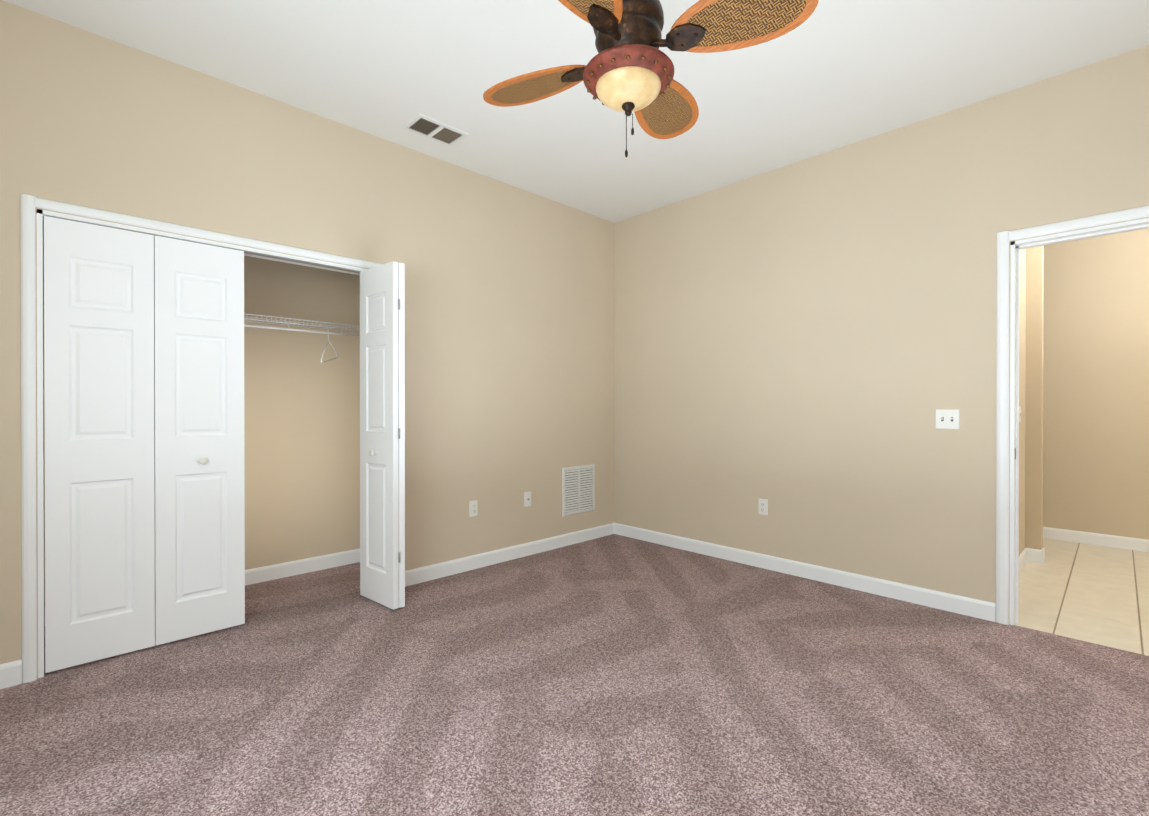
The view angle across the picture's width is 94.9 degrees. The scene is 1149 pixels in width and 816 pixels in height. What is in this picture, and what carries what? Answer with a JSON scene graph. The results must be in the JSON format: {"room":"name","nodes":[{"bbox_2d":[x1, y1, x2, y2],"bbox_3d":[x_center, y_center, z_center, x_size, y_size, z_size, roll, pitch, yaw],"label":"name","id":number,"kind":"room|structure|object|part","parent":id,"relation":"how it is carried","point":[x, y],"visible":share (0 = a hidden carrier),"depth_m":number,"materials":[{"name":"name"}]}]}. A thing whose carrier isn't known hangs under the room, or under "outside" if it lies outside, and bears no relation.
{"room":"empty bedroom","nodes":[
{"label":"empty bedroom","id":0,"kind":"room"},
{"bbox_2d":[43,221,359,586],"bbox_3d":[-2.110,-0.272,3.202,2.240,2.900,0.740,0,0,-44],"label":"wall","id":1,"kind":"structure","parent":0,"point":[302,445],"depth_m":3.74,"materials":[{"name":"beige paint"}]},
{"bbox_2d":[244,313,359,362],"bbox_3d":[-2.142,-0.415,3.234,2.036,0.335,0.449,0,0,-44],"label":"shelf","id":2,"kind":"object","parent":1,"relation":"attached to","point":[316,325],"visible":0.42,"depth_m":3.52,"materials":[{"name":"white metal"}]},
{"bbox_2d":[245,548,359,585],"bbox_3d":[-2.075,1.128,3.171,2.040,0.100,0.640,0,0,-44],"label":"baseboard","id":3,"kind":"structure","parent":1,"relation":"attached to","point":[280,570],"depth_m":3.73,"materials":[{"name":"white wood"}]},
{"bbox_2d":[0,0,613,678],"bbox_3d":[-1.258,-0.273,3.429,4.420,2.900,0.120,0,0,-44],"label":"wall","id":4,"kind":"structure","parent":0,"point":[508,344],"depth_m":3.48,"materials":[{"name":"beige paint"}]},
{"bbox_2d":[0,659,21,688],"bbox_3d":[-2.574,1.132,2.065,0.565,0.100,0.014,0,0,-44],"label":"baseboard","id":5,"kind":"structure","parent":4,"relation":"attached to","point":[10,674],"depth_m":2.24,"materials":[{"name":"white wood"}]},
{"bbox_2d":[20,194,382,682],"bbox_3d":[-1.815,0.130,2.879,1.662,2.097,0.137,0,0,-44],"label":"trim","id":6,"kind":"structure","parent":4,"relation":"attached to","point":[29,204],"depth_m":2.30,"materials":[{"name":"white wood"}]},
{"bbox_2d":[44,216,404,672],"bbox_3d":[-1.659,0.158,2.729,1.535,2.014,0.423,0,0,-44],"label":"bifold closet door","id":7,"kind":"structure","parent":4,"relation":"in","point":[144,440],"depth_m":2.59,"materials":[{"name":"white wood"}]},
{"bbox_2d":[469,500,477,516],"bbox_3d":[-0.736,0.736,3.849,0.072,0.116,0.009,0,0,-44],"label":"electrical outlet","id":8,"kind":"object","parent":4,"relation":"attached to","point":[473,508],"visible":1,"depth_m":3.84,"materials":[{"name":"white plastic"}]},
{"bbox_2d":[405,523,615,586],"bbox_3d":[-0.416,1.125,4.157,2.123,0.100,0.014,0,0,-44],"label":"baseboard","id":9,"kind":"structure","parent":4,"relation":"attached to","point":[439,570],"depth_m":4.01,"materials":[{"name":"white wood"}]},
{"bbox_2d":[524,491,530,506],"bbox_3d":[-0.367,0.727,4.201,0.072,0.116,0.017,0,0,-44],"label":"jack","id":10,"kind":"object","parent":4,"relation":"attached to","point":[527,498],"visible":1,"depth_m":4.20,"materials":[{"name":"white plastic"}]},
{"bbox_2d":[562,464,594,516],"bbox_3d":[0.042,0.713,4.603,0.395,0.415,0.009,0,0,-44],"label":"air vent","id":11,"kind":"object","parent":4,"relation":"in","point":[578,490],"visible":1,"depth_m":4.59,"materials":[{"name":"white metal"}]},
{"bbox_2d":[0,534,1148,815],"bbox_3d":[-0.071,1.211,2.204,4.452,0.060,4.860,0,0,-44],"label":"floor carpet","id":12,"kind":"object","parent":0,"point":[614,674],"visible":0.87,"depth_m":2.08,"materials":[{"name":"brown carpet"}]},
{"bbox_2d":[3,0,1148,222],"bbox_3d":[1.058,-1.771,2.946,7.380,0.100,5.610,0,0,-44],"label":"ceiling","id":13,"kind":"structure","parent":0,"point":[829,76],"depth_m":2.67,"materials":[{"name":"paint"}]},
{"bbox_2d":[402,113,468,146],"bbox_3d":[-0.861,-1.718,3.273,0.345,0.008,0.225,0,0,-44],"label":"ceiling vent","id":14,"kind":"object","parent":13,"relation":"in","point":[432,129],"visible":1,"depth_m":3.26,"materials":[{"name":"white metal"}]},
{"bbox_2d":[483,0,818,156],"bbox_3d":[0.196,-1.317,1.925,0.964,0.802,0.964,0,0,-16],"label":"fan","id":15,"kind":"object","parent":13,"relation":"hanging from","point":[628,69],"visible":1,"depth_m":1.83,"materials":[{"name":"brown wicker"}]},
{"bbox_3d":[-0.135,-1.291,2.081,0.276,0.065,0.540,0,0,-44],"label":"blade","id":16,"kind":"part","parent":15,"relation":"part of","materials":[{"name":"brown wicker"}]},
{"bbox_3d":[0.040,-1.289,1.594,0.540,0.065,0.276,0,0,-44],"label":"blade","id":17,"kind":"part","parent":15,"relation":"part of","materials":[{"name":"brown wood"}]},
{"bbox_3d":[0.196,-1.012,1.926,0.050,0.195,0.050,0,0,-44],"label":"finial chain","id":18,"kind":"part","parent":15,"relation":"part of","materials":[{"name":"brown metal"}]},
{"bbox_3d":[0.196,-1.147,1.926,0.238,0.086,0.238,0,0,-44],"label":"lamp shade","id":19,"kind":"part","parent":15,"relation":"part of","materials":[{"name":"beige glass"}]},
{"bbox_3d":[0.196,-1.471,1.925,0.258,0.494,0.258,0,0,-44],"label":"motor","id":20,"kind":"part","parent":15,"relation":"part of","materials":[{"name":"brown metal"}]},
{"bbox_3d":[0.352,-1.291,2.256,0.540,0.065,0.276,0,0,-44],"label":"blade","id":21,"kind":"part","parent":15,"relation":"part of","materials":[{"name":"brown wicker"}]},
{"bbox_3d":[0.527,-1.290,1.769,0.276,0.065,0.540,0,0,-44],"label":"blade","id":22,"kind":"part","parent":15,"relation":"part of","materials":[{"name":"brown wicker"}]},
{"bbox_2d":[614,45,1148,624],"bbox_3d":[1.827,-0.273,3.522,0.140,2.900,4.280,0,0,-44],"label":"wall","id":23,"kind":"structure","parent":0,"point":[806,347],"depth_m":3.42,"materials":[{"name":"beige paint"}]},
{"bbox_2d":[758,499,767,514],"bbox_3d":[1.384,0.728,3.875,0.009,0.116,0.072,0,0,-44],"label":"electrical outlet","id":24,"kind":"object","parent":23,"relation":"attached to","point":[762,506],"visible":1,"depth_m":3.87,"materials":[{"name":"white plastic"}]},
{"bbox_2d":[616,523,995,621],"bbox_3d":[1.343,1.125,3.915,0.014,0.100,2.810,0,0,-44],"label":"baseboard","id":25,"kind":"structure","parent":23,"relation":"attached to","point":[976,608],"depth_m":3.53,"materials":[{"name":"white wood"}]},
{"bbox_2d":[936,409,959,428],"bbox_3d":[2.164,0.065,3.062,0.018,0.116,0.116,0,0,-44],"label":"double light switch","id":26,"kind":"object","parent":23,"relation":"attached to","point":[947,418],"visible":1,"depth_m":3.06,"materials":[{"name":"white plastic"}]},
{"bbox_2d":[996,205,1148,625],"bbox_3d":[2.714,0.110,2.609,0.174,2.140,0.969,0,0,-44],"label":"door frame","id":27,"kind":"structure","parent":23,"relation":"attached to","point":[1007,284],"depth_m":2.87,"materials":[{"name":"white wood"}]},
{"bbox_2d":[1019,248,1030,555],"bbox_3d":[2.906,-0.274,3.573,1.480,2.900,0.110,0,0,-44],"label":"wall","id":28,"kind":"structure","parent":0,"point":[1025,254],"depth_m":4.03,"materials":[{"name":"beige paint"}]},
{"bbox_2d":[1019,406,1021,421],"bbox_3d":[3.209,0.046,3.793,0.072,0.116,0.016,0,0,-44],"label":"light switch","id":29,"kind":"object","parent":28,"relation":"attached to","point":[1020,413],"visible":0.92,"depth_m":3.79,"materials":[{"name":"white plastic"}]},
{"bbox_2d":[1019,548,1029,573],"bbox_3d":[2.977,1.127,3.569,1.390,0.100,0.020,0,0,-44],"label":"baseboard","id":30,"kind":"structure","parent":28,"relation":"attached to","point":[1024,556],"depth_m":3.93,"materials":[{"name":"white wood"}]},
{"bbox_2d":[1031,228,1148,539],"bbox_3d":[4.579,-0.277,4.476,0.100,2.900,2.900,0,0,-44],"label":"wall","id":31,"kind":"structure","parent":0,"point":[1084,382],"depth_m":4.49,"materials":[{"name":"beige paint"}]},
{"bbox_2d":[1043,527,1148,551],"bbox_3d":[4.538,1.124,4.442,0.014,0.100,2.700,0,0,-44],"label":"baseboard","id":32,"kind":"structure","parent":31,"relation":"attached to","point":[1129,543],"depth_m":4.50,"materials":[{"name":"white wood"}]},
{"label":"outside","id":33,"kind":"structure","parent":0,"visible":0},
{"bbox_2d":[1014,538,1148,655],"bbox_3d":[3.592,1.207,3.539,2.668,0.060,2.720,0,0,-44],"label":"floor","id":34,"kind":"structure","parent":33,"point":[1096,594],"depth_m":3.31,"materials":[{"name":"beige tile"}]}
]}

